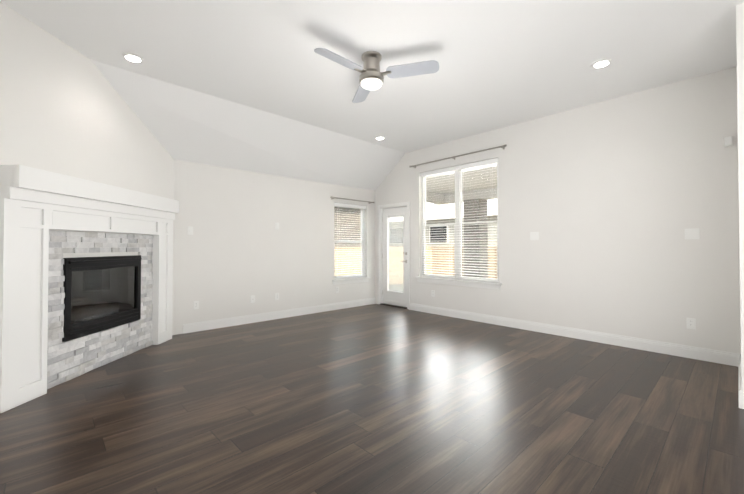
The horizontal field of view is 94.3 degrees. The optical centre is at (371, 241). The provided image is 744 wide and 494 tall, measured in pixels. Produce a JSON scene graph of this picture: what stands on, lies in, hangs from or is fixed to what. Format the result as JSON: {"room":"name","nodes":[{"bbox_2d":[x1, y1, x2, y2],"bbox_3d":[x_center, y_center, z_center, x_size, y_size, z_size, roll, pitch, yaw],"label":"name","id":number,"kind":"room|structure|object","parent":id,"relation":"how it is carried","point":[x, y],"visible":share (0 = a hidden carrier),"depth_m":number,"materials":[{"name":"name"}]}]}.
{"room":"living room","nodes":[
{"label":"living room","id":0,"kind":"room"},
{"bbox_2d":[0,2,174,342],"bbox_3d":[-2.837,-0.395,3.601,0.100,3.330,2.644,0,-1,2],"label":"wall","id":1,"kind":"structure","parent":0,"point":[65,109],"depth_m":3.19,"materials":[{"name":"beige paint"}]},
{"bbox_2d":[173,160,374,334],"bbox_3d":[-2.012,0.068,5.593,5.870,2.460,0.150,1,-1,-43],"label":"wall","id":2,"kind":"structure","parent":0,"point":[235,251],"depth_m":5.60,"materials":[{"name":"beige paint"}]},
{"bbox_2d":[187,226,192,234],"bbox_3d":[-2.596,-0.164,4.935,0.074,0.118,0.010,1,-1,-43],"label":"light switch","id":3,"kind":"object","parent":2,"relation":"attached to","point":[189,230],"visible":1,"depth_m":4.93,"materials":[{"name":"plastic"}]},
{"bbox_2d":[193,301,198,309],"bbox_3d":[-2.535,0.909,4.979,0.074,0.118,0.009,1,-1,-43],"label":"electrical outlet","id":4,"kind":"object","parent":2,"relation":"attached to","point":[195,304],"visible":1,"depth_m":4.97,"materials":[{"name":"plastic"}]},
{"bbox_2d":[250,295,254,302],"bbox_3d":[-1.918,0.918,5.556,0.074,0.118,0.013,1,-1,-43],"label":"electrical outlet","id":5,"kind":"object","parent":2,"relation":"attached to","point":[252,298],"visible":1,"depth_m":5.55,"materials":[{"name":"plastic"}]},
{"bbox_2d":[183,298,375,333],"bbox_3d":[-1.293,1.240,6.139,3.748,0.132,0.016,1,-1,-43],"label":"baseboard","id":6,"kind":"structure","parent":2,"relation":"attached to","point":[216,324],"depth_m":5.74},
{"bbox_2d":[330,196,374,284],"bbox_3d":[-0.432,-0.021,7.004,1.130,1.707,0.220,1,-1,-43],"label":"window","id":7,"kind":"structure","parent":2,"relation":"in","point":[347,279],"depth_m":7.02,"materials":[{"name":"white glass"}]},
{"bbox_2d":[0,304,743,493],"bbox_3d":[0.259,1.345,1.704,7.870,0.200,8.900,1,-1,-43],"label":"floor","id":8,"kind":"structure","parent":0,"point":[375,399],"depth_m":2.47,"materials":[{"name":"brown wood"}]},
{"bbox_2d":[0,165,178,412],"bbox_3d":[-2.913,0.350,3.594,0.586,1.840,2.088,0,-1,2],"label":"fireplace","id":9,"kind":"object","parent":8,"relation":"on","point":[91,313],"visible":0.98,"depth_m":3.17,"materials":[{"name":"wood"}]},
{"bbox_2d":[0,0,743,189],"bbox_3d":[0.259,-1.584,1.745,7.870,1.002,8.900,1,-1,-43],"label":"ceiling","id":10,"kind":"structure","parent":0,"point":[260,86],"depth_m":3.50,"materials":[{"name":"white paint"}]},
{"bbox_2d":[122,52,143,62],"bbox_3d":[-2.348,-1.806,3.395,0.184,0.012,0.184,1,-1,-43],"label":"recessed light","id":11,"kind":"object","parent":10,"relation":"in","point":[132,57],"visible":1,"depth_m":3.38,"materials":[{"name":"white"}]},
{"bbox_2d":[314,48,438,102],"bbox_3d":[-0.107,-1.658,3.283,1.028,0.312,1.158,1,-1,-43],"label":"ceiling fan","id":12,"kind":"object","parent":10,"relation":"hanging from","point":[371,76],"visible":1,"depth_m":3.28,"materials":[{"name":"silver metal"}]},
{"bbox_2d":[375,136,384,139],"bbox_3d":[0.138,-1.772,5.892,0.184,0.012,0.184,1,-1,-43],"label":"recessed light","id":13,"kind":"object","parent":10,"relation":"in","point":[380,137],"visible":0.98,"depth_m":5.85,"materials":[{"name":"white plastic"}]},
{"bbox_2d":[591,59,611,68],"bbox_3d":[2.325,-1.805,3.501,0.184,0.012,0.184,1,-1,-43],"label":"recessed light","id":14,"kind":"object","parent":10,"relation":"in","point":[601,63],"visible":1,"depth_m":3.48,"materials":[{"name":"white"}]},
{"bbox_2d":[375,66,740,353],"bbox_3d":[3.070,-0.384,4.375,0.150,3.330,8.600,1,-1,-43],"label":"wall","id":15,"kind":"structure","parent":0,"point":[610,201],"depth_m":4.30,"materials":[{"name":"beige paint"}]},
{"bbox_2d":[378,202,409,308],"bbox_3d":[0.483,0.268,7.099,0.167,2.100,0.887,1,-1,-43],"label":"door","id":16,"kind":"structure","parent":15,"relation":"in","point":[389,295],"depth_m":7.14,"materials":[{"name":"white wood"}]},
{"bbox_2d":[409,144,506,289],"bbox_3d":[1.455,-0.370,6.006,0.220,2.242,1.916,1,-1,-43],"label":"window","id":17,"kind":"structure","parent":15,"relation":"in","point":[457,279],"depth_m":6.01,"materials":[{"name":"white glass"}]},
{"bbox_2d":[530,232,538,239],"bbox_3d":[2.357,-0.086,5.010,0.010,0.118,0.120,1,-1,-43],"label":"light switch","id":18,"kind":"object","parent":15,"relation":"attached to","point":[534,235],"visible":1,"depth_m":5.01,"materials":[{"name":"plastic"}]},
{"bbox_2d":[409,303,739,366],"bbox_3d":[2.235,1.225,5.117,0.016,0.132,4.413,1,-1,-43],"label":"baseboard","id":19,"kind":"structure","parent":15,"relation":"attached to","point":[712,355],"depth_m":4.41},
{"bbox_2d":[687,318,695,329],"bbox_3d":[3.498,0.894,3.785,0.009,0.118,0.074,1,-1,-43],"label":"electrical outlet","id":20,"kind":"object","parent":15,"relation":"attached to","point":[691,323],"visible":1,"depth_m":3.78,"materials":[{"name":"plastic"}]},
{"bbox_2d":[685,228,699,238],"bbox_3d":[3.508,-0.089,3.787,0.010,0.118,0.120,1,-1,-43],"label":"light switch","id":21,"kind":"object","parent":15,"relation":"attached to","point":[694,233],"visible":1,"depth_m":3.78,"materials":[{"name":"plastic"}]},
{"bbox_2d":[724,136,732,146],"bbox_3d":[3.695,-1.040,3.578,0.042,0.100,0.060,1,-1,-43],"label":"detector","id":22,"kind":"object","parent":15,"relation":"attached to","point":[728,141],"visible":0.98,"depth_m":3.57,"materials":[{"name":"plastic"}]},
{"bbox_2d":[736,3,743,390],"bbox_3d":[3.326,-0.402,3.037,1.309,3.330,0.140,1,-1,-43],"label":"wall","id":23,"kind":"structure","parent":0,"point":[740,55],"depth_m":2.63,"materials":[{"name":"beige paint"}]},
{"bbox_2d":[738,354,740,404],"bbox_3d":[3.265,1.197,3.066,1.290,0.132,0.016,1,-1,-43],"label":"baseboard","id":24,"kind":"structure","parent":23,"relation":"attached to","point":[739,373],"depth_m":2.98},
{"bbox_2d":[738,390,743,408],"bbox_3d":[2.838,1.190,2.566,0.016,0.132,0.156,1,-1,-43],"label":"baseboard","id":25,"kind":"structure","parent":23,"relation":"attached to","point":[741,399],"depth_m":2.61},
{"label":"outside","id":26,"kind":"structure","parent":0,"visible":0},
{"bbox_3d":[0.381,1.758,6.347,70.000,0.200,70.000,1,-1,-43],"label":"ground","id":27,"kind":"structure","parent":26,"visible":0},
{"bbox_2d":[334,207,360,246],"bbox_3d":[-6.568,-1.380,16.330,12.310,6.350,10.000,1,-1,-43],"label":"house","id":28,"kind":"structure","parent":27,"relation":"on","point":[354,226],"depth_m":15.30,"materials":[{"name":"brick"}]},
{"bbox_2d":[335,247,496,284],"bbox_3d":[1.234,0.776,-0.694,25.570,1.570,22.560,1,-1,-43],"label":"fence","id":29,"kind":"object","parent":27,"relation":"on","point":[352,259],"depth_m":14.28,"materials":[{"name":"brown wood"}]},
{"bbox_2d":[389,199,496,246],"bbox_3d":[8.427,-1.018,20.831,10.500,5.750,14.800,1,-1,-43],"label":"house","id":30,"kind":"structure","parent":27,"relation":"on","point":[452,210],"depth_m":18.85,"materials":[{"name":"white"}]},
{"bbox_3d":[2.717,1.517,7.313,3.399,0.310,5.000,1,-1,-43],"label":"patio slab","id":31,"kind":"object","parent":27,"relation":"on","visible":0},
{"bbox_2d":[464,198,487,277],"bbox_3d":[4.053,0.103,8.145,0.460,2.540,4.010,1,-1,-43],"label":"patio column","id":32,"kind":"structure","parent":31,"relation":"on","point":[477,213],"depth_m":9.28,"materials":[{"name":"grey brick"}]},
{"bbox_2d":[426,164,496,204],"bbox_3d":[2.826,-1.387,7.456,3.699,0.420,5.600,1,-1,-43],"label":"roof","id":33,"kind":"structure","parent":32,"relation":"on","point":[448,194],"depth_m":8.70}
]}

